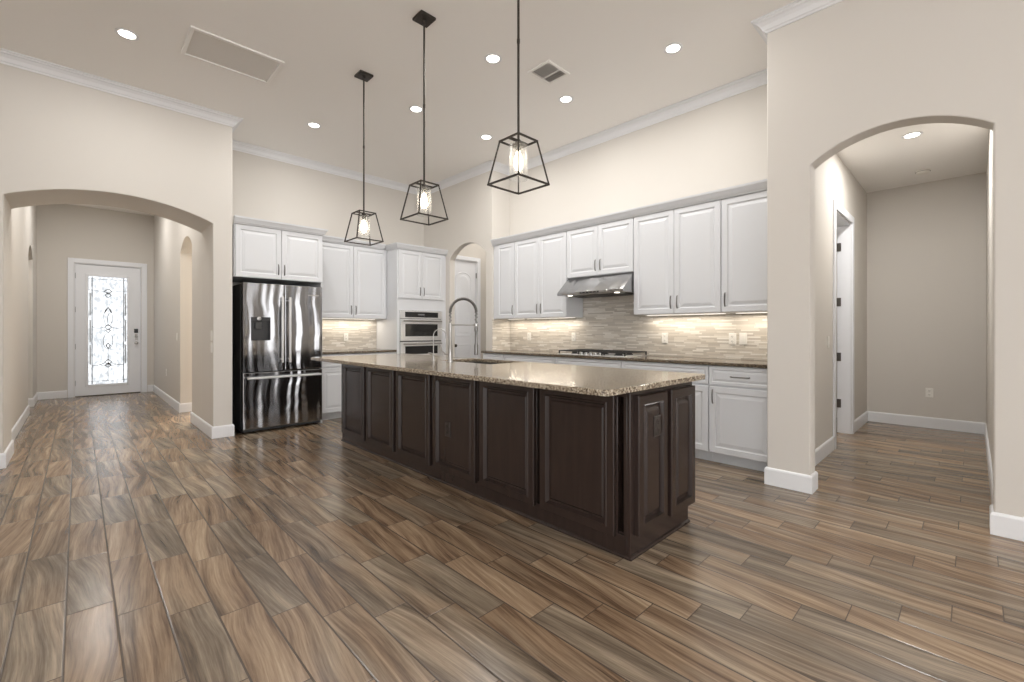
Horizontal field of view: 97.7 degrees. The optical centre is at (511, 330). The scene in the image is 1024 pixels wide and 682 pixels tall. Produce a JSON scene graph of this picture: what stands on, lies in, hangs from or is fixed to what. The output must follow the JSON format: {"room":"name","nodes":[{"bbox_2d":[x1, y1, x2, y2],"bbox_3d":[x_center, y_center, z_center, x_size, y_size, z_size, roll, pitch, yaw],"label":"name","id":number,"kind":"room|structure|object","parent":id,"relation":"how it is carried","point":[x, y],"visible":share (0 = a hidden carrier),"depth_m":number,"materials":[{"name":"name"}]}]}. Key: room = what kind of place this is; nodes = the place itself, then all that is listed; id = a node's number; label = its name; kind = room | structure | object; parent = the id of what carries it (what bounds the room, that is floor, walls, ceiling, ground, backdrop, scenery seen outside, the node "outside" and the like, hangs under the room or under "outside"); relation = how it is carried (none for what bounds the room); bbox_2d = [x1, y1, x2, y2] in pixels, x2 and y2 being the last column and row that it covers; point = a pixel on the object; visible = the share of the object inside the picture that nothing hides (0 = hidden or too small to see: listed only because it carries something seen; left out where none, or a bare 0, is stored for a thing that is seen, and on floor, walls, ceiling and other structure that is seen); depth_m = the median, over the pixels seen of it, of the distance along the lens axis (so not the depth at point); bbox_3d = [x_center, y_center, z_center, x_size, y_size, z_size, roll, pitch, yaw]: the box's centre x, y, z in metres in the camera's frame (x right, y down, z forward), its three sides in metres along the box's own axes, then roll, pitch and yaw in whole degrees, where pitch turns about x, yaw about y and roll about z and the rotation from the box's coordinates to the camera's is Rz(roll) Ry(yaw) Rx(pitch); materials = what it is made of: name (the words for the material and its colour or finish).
{"room":"kitchen","nodes":[
{"label":"kitchen","id":0,"kind":"room"},
{"bbox_2d":[12,205,36,427],"bbox_3d":[-6.691,-0.618,6.048,0.150,3.650,4.800,0,0,-44],"label":"wall","id":1,"kind":"structure","parent":0,"point":[24,219],"depth_m":6.05,"materials":[{"name":"grey paint"}]},
{"bbox_2d":[28,390,66,406],"bbox_3d":[-7.890,1.138,7.557,0.376,0.134,1.036,0,0,-35],"label":"baseboard","id":2,"kind":"structure","parent":1,"relation":"attached to","point":[51,394],"depth_m":7.90,"materials":[{"name":"white paint"}]},
{"bbox_2d":[37,204,153,397],"bbox_3d":[-7.735,-0.618,8.483,4.100,3.650,0.150,0,0,-44],"label":"wall","id":3,"kind":"structure","parent":0,"point":[64,231],"depth_m":8.09,"materials":[{"name":"grey paint"}]},
{"bbox_2d":[68,257,146,397],"bbox_3d":[-7.661,-0.060,8.511,1.115,2.535,0.194,0,0,-44],"label":"door","id":4,"kind":"structure","parent":3,"relation":"in","point":[104,300],"depth_m":8.48,"materials":[{"name":"white paint"}]},
{"bbox_2d":[70,204,153,215],"bbox_3d":[-6.131,-2.343,6.828,4.100,0.100,4.760,0,0,-44],"label":"ceiling","id":5,"kind":"structure","parent":0,"point":[85,205],"depth_m":8.38,"materials":[{"name":"white paint"}]},
{"bbox_2d":[0,63,231,452],"bbox_3d":[-5.195,-0.618,3.690,4.875,3.650,0.670,0,0,-44],"label":"wall","id":6,"kind":"structure","parent":0,"point":[62,142],"depth_m":4.49,"materials":[{"name":"grey paint"}]},
{"bbox_2d":[0,405,29,468],"bbox_3d":[-6.850,1.138,4.154,3.145,0.134,3.670,0,0,-44],"label":"baseboard","id":7,"kind":"structure","parent":6,"relation":"attached to","point":[5,457],"depth_m":4.39,"materials":[{"name":"white paint"}]},
{"bbox_2d":[154,215,200,417],"bbox_3d":[-5.429,-0.618,7.272,0.154,3.650,4.800,0,0,-44],"label":"wall","id":8,"kind":"structure","parent":0,"point":[177,246],"depth_m":6.74,"materials":[{"name":"grey paint"}]},
{"bbox_2d":[147,385,191,412],"bbox_3d":[-6.005,1.138,7.796,3.250,0.134,0.169,0,0,44],"label":"baseboard","id":9,"kind":"structure","parent":8,"relation":"attached to","point":[180,407],"depth_m":7.16,"materials":[{"name":"white paint"}]},
{"bbox_2d":[232,150,423,349],"bbox_3d":[-2.156,-0.618,7.282,4.560,3.650,0.120,0,0,-44],"label":"wall","id":10,"kind":"structure","parent":0,"point":[264,188],"depth_m":6.55,"materials":[{"name":"grey paint"}]},
{"bbox_2d":[232,215,447,318],"bbox_3d":[-2.358,-0.758,6.467,3.032,1.145,0.767,0,0,-44],"label":"upper cabinet","id":11,"kind":"object","parent":10,"relation":"attached to","point":[354,278],"depth_m":5.97,"materials":[{"name":"white paint"}]},
{"bbox_2d":[322,319,375,349],"bbox_3d":[-2.577,0.047,6.784,1.121,0.464,0.010,0,0,-44],"label":"backsplash","id":12,"kind":"structure","parent":10,"relation":"attached to","point":[361,332],"depth_m":6.86,"materials":[{"name":"tile"}]},
{"bbox_2d":[344,333,347,340],"bbox_3d":[-2.527,0.092,6.817,0.070,0.114,0.009,0,0,-44],"label":"wall outlet","id":13,"kind":"object","parent":12,"relation":"attached to","point":[345,334],"visible":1,"depth_m":6.81,"materials":[{"name":"white plastic"}]},
{"bbox_2d":[0,0,795,186],"bbox_3d":[0.723,-2.503,0.798,9.650,0.120,13.440,0,0,-44],"label":"ceiling","id":14,"kind":"structure","parent":0,"point":[615,59],"depth_m":4.04,"materials":[{"name":"white paint"}]},
{"bbox_2d":[114,28,138,40],"bbox_3d":[-3.167,-2.438,3.682,0.155,0.007,0.155,0,0,-44],"label":"recessed light","id":15,"kind":"object","parent":14,"relation":"in","point":[125,33],"visible":1,"depth_m":3.68,"materials":[{"name":"white paint"}]},
{"bbox_2d":[181,25,284,83],"bbox_3d":[-2.483,-2.435,3.992,0.700,0.016,0.490,0,0,-44],"label":"ceiling vent","id":16,"kind":"object","parent":14,"relation":"in","point":[199,44],"visible":1,"depth_m":3.97,"materials":[{"name":"white metal"}]},
{"bbox_2d":[307,122,320,127],"bbox_3d":[-2.348,-2.438,5.309,0.155,0.007,0.155,0,0,-44],"label":"recessed light","id":17,"kind":"object","parent":14,"relation":"in","point":[310,124],"visible":1,"depth_m":5.31,"materials":[{"name":"white plastic"}]},
{"bbox_2d":[344,70,383,245],"bbox_3d":[-1.413,-1.645,4.272,0.275,1.595,0.275,0,0,-44],"label":"pendant light","id":18,"kind":"object","parent":14,"relation":"hanging from","point":[362,75],"visible":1,"depth_m":4.26,"materials":[{"name":"brown metal"}]},
{"bbox_2d":[360,212,367,219],"bbox_3d":[-1.413,-1.094,4.272,0.075,0.072,0.075,0,0,-44],"label":"socket","id":19,"kind":"object","parent":18,"relation":"attached to","point":[364,215],"depth_m":4.26,"materials":[{"name":"brown metal"}]},
{"bbox_2d":[409,105,422,112],"bbox_3d":[-1.055,-2.438,4.924,0.155,0.007,0.155,0,0,-44],"label":"recessed light","id":20,"kind":"object","parent":14,"relation":"in","point":[417,109],"visible":0.96,"depth_m":4.92,"materials":[{"name":"white plastic"}]},
{"bbox_2d":[400,10,447,225],"bbox_3d":[-0.685,-1.654,3.491,0.275,1.577,0.275,0,0,-44],"label":"pendant light","id":21,"kind":"object","parent":14,"relation":"hanging from","point":[423,18],"visible":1,"depth_m":3.48,"materials":[{"name":"brown metal"}]},
{"bbox_2d":[419,184,428,193],"bbox_3d":[-0.685,-1.108,3.491,0.075,0.072,0.075,0,0,-44],"label":"socket","id":22,"kind":"object","parent":21,"relation":"attached to","point":[424,187],"depth_m":3.48,"materials":[{"name":"brown metal"}]},
{"bbox_2d":[480,134,492,139],"bbox_3d":[-0.322,-2.438,5.634,0.155,0.007,0.155,0,0,-44],"label":"recessed light","id":23,"kind":"object","parent":14,"relation":"in","point":[484,136],"visible":1,"depth_m":5.64,"materials":[{"name":"white plastic"}]},
{"bbox_2d":[484,53,501,63],"bbox_3d":[-0.171,-2.438,4.013,0.155,0.007,0.155,0,0,-44],"label":"recessed light","id":24,"kind":"object","parent":14,"relation":"in","point":[491,58],"visible":1,"depth_m":4.00,"materials":[{"name":"white plastic"}]},
{"bbox_2d":[487,0,549,194],"bbox_3d":[0.039,-1.662,2.712,0.275,1.561,0.275,0,0,-44],"label":"pendant light","id":25,"kind":"object","parent":14,"relation":"hanging from","point":[518,145],"visible":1,"depth_m":2.70,"materials":[{"name":"brown metal"}]},
{"bbox_2d":[512,139,524,151],"bbox_3d":[0.039,-1.121,2.712,0.075,0.072,0.075,0,0,-44],"label":"socket","id":26,"kind":"object","parent":25,"relation":"attached to","point":[521,144],"depth_m":2.70,"materials":[{"name":"brown metal"}]},
{"bbox_2d":[527,59,569,84],"bbox_3d":[0.347,-2.436,4.225,0.310,0.014,0.265,0,0,-44],"label":"ceiling vent","id":27,"kind":"object","parent":14,"relation":"in","point":[548,72],"visible":1,"depth_m":4.22,"materials":[{"name":"white metal"}]},
{"bbox_2d":[559,95,572,102],"bbox_3d":[0.569,-2.438,4.715,0.155,0.007,0.155,0,0,-44],"label":"recessed light","id":28,"kind":"object","parent":14,"relation":"in","point":[566,98],"visible":1,"depth_m":4.71,"materials":[{"name":"white plastic"}]},
{"bbox_2d":[664,42,682,53],"bbox_3d":[1.391,-2.438,3.866,0.155,0.007,0.155,0,0,-44],"label":"recessed light","id":29,"kind":"object","parent":14,"relation":"in","point":[672,48],"visible":1,"depth_m":3.86,"materials":[{"name":"white"}]},
{"bbox_2d":[424,172,486,356],"bbox_3d":[-0.912,-0.618,7.229,0.100,3.650,1.688,0,0,-44],"label":"wall","id":30,"kind":"structure","parent":0,"point":[465,202],"depth_m":7.17,"materials":[{"name":"grey paint"}]},
{"bbox_2d":[458,243,485,358],"bbox_3d":[-0.645,-0.618,7.940,1.274,3.650,0.100,0,0,-44],"label":"doorway","id":31,"kind":"object","parent":30,"relation":"in","point":[474,250],"depth_m":7.99,"materials":[{"name":"grey paint"}]},
{"bbox_2d":[455,255,480,358],"bbox_3d":[-0.845,-0.038,7.704,0.730,2.490,0.149,0,0,-44],"label":"door","id":32,"kind":"structure","parent":31,"relation":"attached to","point":[467,273],"depth_m":7.75,"materials":[{"name":"white paint"}]},
{"bbox_2d":[487,170,509,350],"bbox_3d":[0.203,-0.618,7.065,1.474,3.650,0.100,0,0,-44],"label":"wall","id":33,"kind":"structure","parent":0,"point":[498,201],"depth_m":6.57,"materials":[{"name":"grey paint"}]},
{"bbox_2d":[492,319,509,349],"bbox_3d":[-0.160,0.053,6.636,0.351,0.452,0.010,0,0,-44],"label":"backsplash","id":34,"kind":"structure","parent":33,"relation":"attached to","point":[500,327],"depth_m":6.62,"materials":[{"name":"tile"}]},
{"bbox_2d":[0,392,1023,681],"bbox_3d":[-0.017,1.267,3.430,12.250,0.120,18.250,0,0,-44],"label":"floor","id":35,"kind":"structure","parent":0,"point":[137,544],"depth_m":2.20,"materials":[{"name":"brown wood"}]},
{"bbox_2d":[190,412,233,438],"bbox_3d":[-3.731,1.138,5.545,0.220,0.134,1.326,0,0,-44],"label":"baseboard","id":36,"kind":"object","parent":35,"relation":"on","point":[222,431],"visible":0.64,"depth_m":5.11,"materials":[{"name":"white paint"}]},
{"bbox_2d":[232,282,321,432],"bbox_3d":[-3.025,0.288,5.764,0.939,1.838,0.847,0,0,-44],"label":"refrigerator","id":37,"kind":"object","parent":35,"relation":"on","point":[277,329],"depth_m":5.44,"materials":[{"name":"grey metal"}]},
{"bbox_2d":[322,352,395,419],"bbox_3d":[-2.347,0.761,6.548,1.118,0.892,0.664,0,0,-44],"label":"base cabinet","id":38,"kind":"object","parent":35,"relation":"on","point":[331,372],"visible":0.06,"depth_m":6.07,"materials":[{"name":"white paint"}]},
{"bbox_2d":[322,349,396,353],"bbox_3d":[-2.351,0.296,6.553,1.120,0.031,0.633,0,0,-44],"label":"countertop","id":39,"kind":"structure","parent":38,"relation":"on","point":[345,351],"depth_m":6.45,"materials":[{"name":"stone"}]},
{"bbox_2d":[376,249,445,355],"bbox_3d":[-1.611,-0.013,7.235,0.889,2.440,0.704,0,0,-44],"label":"oven tower","id":40,"kind":"object","parent":35,"relation":"on","point":[416,281],"visible":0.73,"depth_m":6.92,"materials":[{"name":"white paint"}]},
{"bbox_2d":[400,310,441,355],"bbox_3d":[-1.585,0.046,7.177,0.755,0.720,0.627,0,0,-44],"label":"wall oven","id":41,"kind":"object","parent":40,"relation":"in","point":[417,328],"visible":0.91,"depth_m":6.97,"materials":[{"name":"grey metal"}]},
{"bbox_2d":[483,353,503,359],"bbox_3d":[-0.080,0.761,6.391,0.594,0.892,0.428,0,0,-44],"label":"base cabinet","id":42,"kind":"object","parent":35,"relation":"on","point":[485,355],"visible":0.12,"depth_m":6.20,"materials":[{"name":"white paint"}]},
{"bbox_2d":[341,362,694,560],"bbox_3d":[-0.336,0.760,3.905,0.840,0.893,3.614,0,0,-44],"label":"kitchen island","id":43,"kind":"object","parent":35,"relation":"on","point":[593,470],"visible":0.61,"depth_m":2.79,"materials":[{"name":"brown wood"}]},
{"bbox_2d":[445,421,450,436],"bbox_3d":[-0.505,0.767,3.497,0.009,0.114,0.070,0,0,-44],"label":"wall outlet","id":44,"kind":"object","parent":43,"relation":"attached to","point":[447,424],"visible":1,"depth_m":3.48,"materials":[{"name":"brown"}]},
{"bbox_2d":[311,353,704,395],"bbox_3d":[-0.454,0.296,3.870,1.155,0.031,3.780,0,0,-44],"label":"island countertop","id":45,"kind":"structure","parent":43,"relation":"on","point":[589,380],"depth_m":2.96,"materials":[{"name":"stone"}]},
{"bbox_2d":[428,329,445,360],"bbox_3d":[-0.710,0.130,4.250,0.172,0.301,0.037,0,0,-9],"label":"filter faucet","id":46,"kind":"object","parent":45,"relation":"on","point":[432,354],"visible":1,"depth_m":4.24,"materials":[{"name":"silver metal"}]},
{"bbox_2d":[440,297,477,361],"bbox_3d":[-0.480,-0.013,4.068,0.348,0.588,0.056,0,0,-9],"label":"spring faucet","id":47,"kind":"object","parent":45,"relation":"on","point":[450,346],"visible":1,"depth_m":4.06,"materials":[{"name":"silver metal"}]},
{"bbox_2d":[447,323,452,361],"bbox_3d":[-0.559,0.105,4.054,0.053,0.350,0.053,0,0,-44],"label":"faucet","id":48,"kind":"object","parent":47,"relation":"attached to","point":[450,347],"depth_m":4.04,"materials":[{"name":"silver metal"}]},
{"bbox_2d":[471,361,501,363],"bbox_3d":[-0.288,0.413,4.191,0.472,0.198,0.792,0,0,-44],"label":"sink","id":49,"kind":"object","parent":45,"relation":"in","point":[471,361],"visible":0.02,"depth_m":4.47,"materials":[{"name":"grey metal"}]},
{"bbox_2d":[654,415,660,436],"bbox_3d":[0.818,0.532,2.511,0.070,0.114,0.009,0,0,-44],"label":"wall outlet","id":50,"kind":"object","parent":43,"relation":"attached to","point":[657,419],"visible":1,"depth_m":2.50,"materials":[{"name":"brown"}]},
{"bbox_2d":[504,354,556,363],"bbox_3d":[0.390,0.761,5.907,0.594,0.892,0.918,0,0,-44],"label":"base cabinet","id":51,"kind":"object","parent":35,"relation":"on","point":[525,358],"visible":0.07,"depth_m":5.69,"materials":[{"name":"white paint"}]},
{"bbox_2d":[556,357,621,367],"bbox_3d":[1.027,0.761,5.250,0.594,0.892,0.908,0,0,-44],"label":"base cabinet","id":52,"kind":"object","parent":35,"relation":"on","point":[559,360],"visible":0.07,"depth_m":5.03,"materials":[{"name":"white paint"}]},
{"bbox_2d":[622,361,712,460],"bbox_3d":[1.662,0.761,4.595,0.594,0.892,0.913,0,0,-44],"label":"base cabinet","id":53,"kind":"object","parent":35,"relation":"on","point":[701,386],"visible":0.13,"depth_m":4.16,"materials":[{"name":"white paint"}]},
{"bbox_2d":[709,365,766,471],"bbox_3d":[2.170,0.761,4.070,0.594,0.892,0.543,0,0,-44],"label":"base cabinet","id":54,"kind":"object","parent":35,"relation":"on","point":[737,395],"visible":0.77,"depth_m":3.91,"materials":[{"name":"white paint"}]},
{"bbox_2d":[481,350,766,367],"bbox_3d":[1.062,0.296,5.222,0.563,0.031,3.741,0,0,-44],"label":"countertop","id":55,"kind":"structure","parent":54,"relation":"on","point":[659,359],"depth_m":4.57,"materials":[{"name":"stone"}]},
{"bbox_2d":[558,349,647,356],"bbox_3d":[1.044,0.254,5.231,0.490,0.052,0.920,0,0,-44],"label":"gas cooktop","id":56,"kind":"object","parent":55,"relation":"in","point":[586,352],"visible":1,"depth_m":5.08,"materials":[{"name":"silver metal"}]},
{"bbox_2d":[558,352,647,356],"bbox_3d":[1.044,0.275,5.231,0.490,0.010,0.920,0,0,-44],"label":"tray","id":57,"kind":"object","parent":56,"relation":"on","point":[573,353],"depth_m":5.06,"materials":[{"name":"silver metal"}]},
{"bbox_2d":[764,436,833,493],"bbox_3d":[2.684,1.138,3.980,1.625,0.134,0.320,0,0,-44],"label":"baseboard","id":58,"kind":"structure","parent":35,"relation":"on","point":[804,483],"depth_m":3.43,"materials":[{"name":"white paint"}]},
{"bbox_2d":[510,84,766,360],"bbox_3d":[1.317,-0.618,5.466,0.120,3.650,3.747,0,0,-44],"label":"wall","id":59,"kind":"structure","parent":0,"point":[721,144],"depth_m":5.07,"materials":[{"name":"grey paint"}]},
{"bbox_2d":[494,242,516,318],"bbox_3d":[-0.009,-0.706,6.475,0.356,1.064,0.450,0,0,-44],"label":"upper cabinet","id":60,"kind":"object","parent":59,"relation":"attached to","point":[505,252],"depth_m":6.35,"materials":[{"name":"white paint"}]},
{"bbox_2d":[515,231,582,318],"bbox_3d":[0.468,-0.706,5.982,0.355,1.064,0.918,0,0,-44],"label":"upper cabinet","id":61,"kind":"object","parent":59,"relation":"attached to","point":[540,262],"visible":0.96,"depth_m":5.82,"materials":[{"name":"white paint"}]},
{"bbox_2d":[567,218,633,278],"bbox_3d":[1.112,-0.944,5.318,0.355,0.589,0.928,0,0,-44],"label":"upper cabinet","id":62,"kind":"object","parent":59,"relation":"attached to","point":[607,248],"visible":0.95,"depth_m":5.17,"materials":[{"name":"white paint"}]},
{"bbox_2d":[557,272,633,297],"bbox_3d":[1.049,-0.530,5.256,0.533,0.231,0.912,0,0,-44],"label":"range hood","id":63,"kind":"object","parent":62,"relation":"attached to","point":[621,284],"visible":0.98,"depth_m":5.09,"materials":[{"name":"silver metal"}]},
{"bbox_2d":[490,179,766,245],"bbox_3d":[1.015,-1.280,5.174,0.078,0.082,3.743,0,0,-44],"label":"crown molding","id":64,"kind":"structure","parent":62,"relation":"attached to","point":[761,185],"depth_m":4.73,"materials":[{"name":"white paint"}]},
{"bbox_2d":[510,295,766,359],"bbox_3d":[1.269,-0.087,5.422,0.010,0.732,3.741,0,0,-44],"label":"backsplash","id":65,"kind":"structure","parent":59,"relation":"attached to","point":[607,323],"depth_m":5.19,"materials":[{"name":"tile"}]},
{"bbox_2d":[572,333,575,340],"bbox_3d":[0.809,0.079,5.881,0.009,0.114,0.070,0,0,-44],"label":"wall outlet","id":66,"kind":"object","parent":65,"relation":"attached to","point":[573,334],"visible":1,"depth_m":5.87,"materials":[{"name":"white plastic"}]},
{"bbox_2d":[662,333,667,342],"bbox_3d":[1.695,0.079,4.967,0.009,0.114,0.070,0,0,-44],"label":"wall outlet","id":67,"kind":"object","parent":65,"relation":"attached to","point":[664,335],"visible":1,"depth_m":4.96,"materials":[{"name":"white plastic"}]},
{"bbox_2d":[729,333,735,344],"bbox_3d":[2.192,0.079,4.454,0.009,0.114,0.070,0,0,-44],"label":"wall outlet","id":68,"kind":"object","parent":65,"relation":"attached to","point":[732,336],"visible":1,"depth_m":4.45,"materials":[{"name":"white plastic"}]},
{"bbox_2d":[739,333,746,344],"bbox_3d":[2.262,0.075,4.382,0.008,0.114,0.070,0,0,-44],"label":"wall switch","id":69,"kind":"object","parent":65,"relation":"attached to","point":[742,336],"visible":1,"depth_m":4.38,"materials":[{"name":"white plastic"}]},
{"bbox_2d":[634,200,732,315],"bbox_3d":[1.757,-0.706,4.652,0.355,1.064,0.923,0,0,-44],"label":"upper cabinet","id":70,"kind":"object","parent":59,"relation":"attached to","point":[678,252],"visible":0.96,"depth_m":4.51,"materials":[{"name":"white paint"}]},
{"bbox_2d":[647,313,725,315],"bbox_3d":[1.806,-0.171,4.703,0.020,0.005,0.840,0,0,-44],"label":"light","id":71,"kind":"object","parent":70,"relation":"attached to","point":[720,313],"visible":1,"depth_m":4.67,"materials":[{"name":"white plastic"}]},
{"bbox_2d":[722,191,766,312],"bbox_3d":[2.258,-0.706,4.135,0.355,1.064,0.513,0,0,-44],"label":"upper cabinet","id":72,"kind":"object","parent":59,"relation":"attached to","point":[744,217],"visible":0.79,"depth_m":4.06,"materials":[{"name":"white paint"}]},
{"bbox_2d":[815,154,866,448],"bbox_3d":[3.440,-0.618,4.821,3.550,3.650,0.135,0,0,-44],"label":"wall","id":73,"kind":"structure","parent":0,"point":[833,179],"depth_m":4.45,"materials":[{"name":"grey paint"}]},
{"bbox_2d":[827,336,829,347],"bbox_3d":[3.114,0.107,4.403,0.070,0.114,0.008,0,0,-44],"label":"wall switch","id":74,"kind":"object","parent":73,"relation":"attached to","point":[828,337],"visible":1,"depth_m":4.39,"materials":[{"name":"white plastic"}]},
{"bbox_2d":[833,199,853,449],"bbox_3d":[3.324,-0.066,5.263,1.070,2.545,0.968,0,0,-44],"label":"door","id":75,"kind":"structure","parent":73,"relation":"in","point":[843,231],"depth_m":5.26,"materials":[{"name":"white paint"}]},
{"bbox_2d":[767,0,1023,516],"bbox_3d":[2.877,-0.618,2.743,0.150,3.650,2.335,0,0,-44],"label":"wall","id":76,"kind":"structure","parent":0,"point":[845,73],"depth_m":3.03,"materials":[{"name":"grey paint"}]},
{"bbox_2d":[0,0,843,195],"bbox_3d":[0.332,-2.393,0.440,8.290,0.098,13.170,0,0,-44],"label":"trim","id":77,"kind":"structure","parent":76,"relation":"attached to","point":[792,12],"depth_m":4.76,"materials":[{"name":"white paint"}]},
{"bbox_2d":[854,411,1023,541],"bbox_3d":[6.037,1.138,2.022,3.715,0.134,7.500,0,0,-44],"label":"baseboard","id":78,"kind":"structure","parent":76,"relation":"attached to","point":[1001,524],"depth_m":5.30,"materials":[{"name":"white paint"}]},
{"bbox_2d":[837,123,988,192],"bbox_3d":[3.243,-1.903,5.023,3.550,0.100,2.900,0,0,-44],"label":"ceiling","id":79,"kind":"structure","parent":0,"point":[885,160],"depth_m":4.73,"materials":[{"name":"white paint"}]},
{"bbox_2d":[901,131,922,138],"bbox_3d":[3.781,-1.849,4.231,0.155,0.007,0.155,0,0,-44],"label":"recessed light","id":80,"kind":"object","parent":79,"relation":"in","point":[918,133],"visible":1,"depth_m":4.23,"materials":[{"name":"white plastic"}]},
{"bbox_2d":[915,168,930,174],"bbox_3d":[4.741,-1.830,5.166,0.139,0.044,0.139,0,0,-44],"label":"smoke detector","id":81,"kind":"object","parent":79,"relation":"attached to","point":[927,170],"visible":1,"depth_m":5.13,"materials":[{"name":"white plastic"}]},
{"bbox_2d":[867,172,985,422],"bbox_3d":[4.568,-0.618,6.293,0.120,3.650,3.120,0,0,-44],"label":"wall","id":82,"kind":"structure","parent":0,"point":[926,242],"depth_m":5.58,"materials":[{"name":"grey paint"}]},
{"bbox_2d":[926,388,932,397],"bbox_3d":[5.185,0.767,5.562,0.009,0.114,0.070,0,0,-44],"label":"wall outlet","id":83,"kind":"object","parent":82,"relation":"attached to","point":[929,391],"visible":1,"depth_m":5.56,"materials":[{"name":"white plastic"}]},
{"bbox_2d":[986,130,992,469],"bbox_3d":[4.294,-0.618,3.939,3.550,3.650,0.120,0,0,-44],"label":"wall","id":84,"kind":"structure","parent":0,"point":[989,171],"depth_m":4.13,"materials":[{"name":"grey paint"}]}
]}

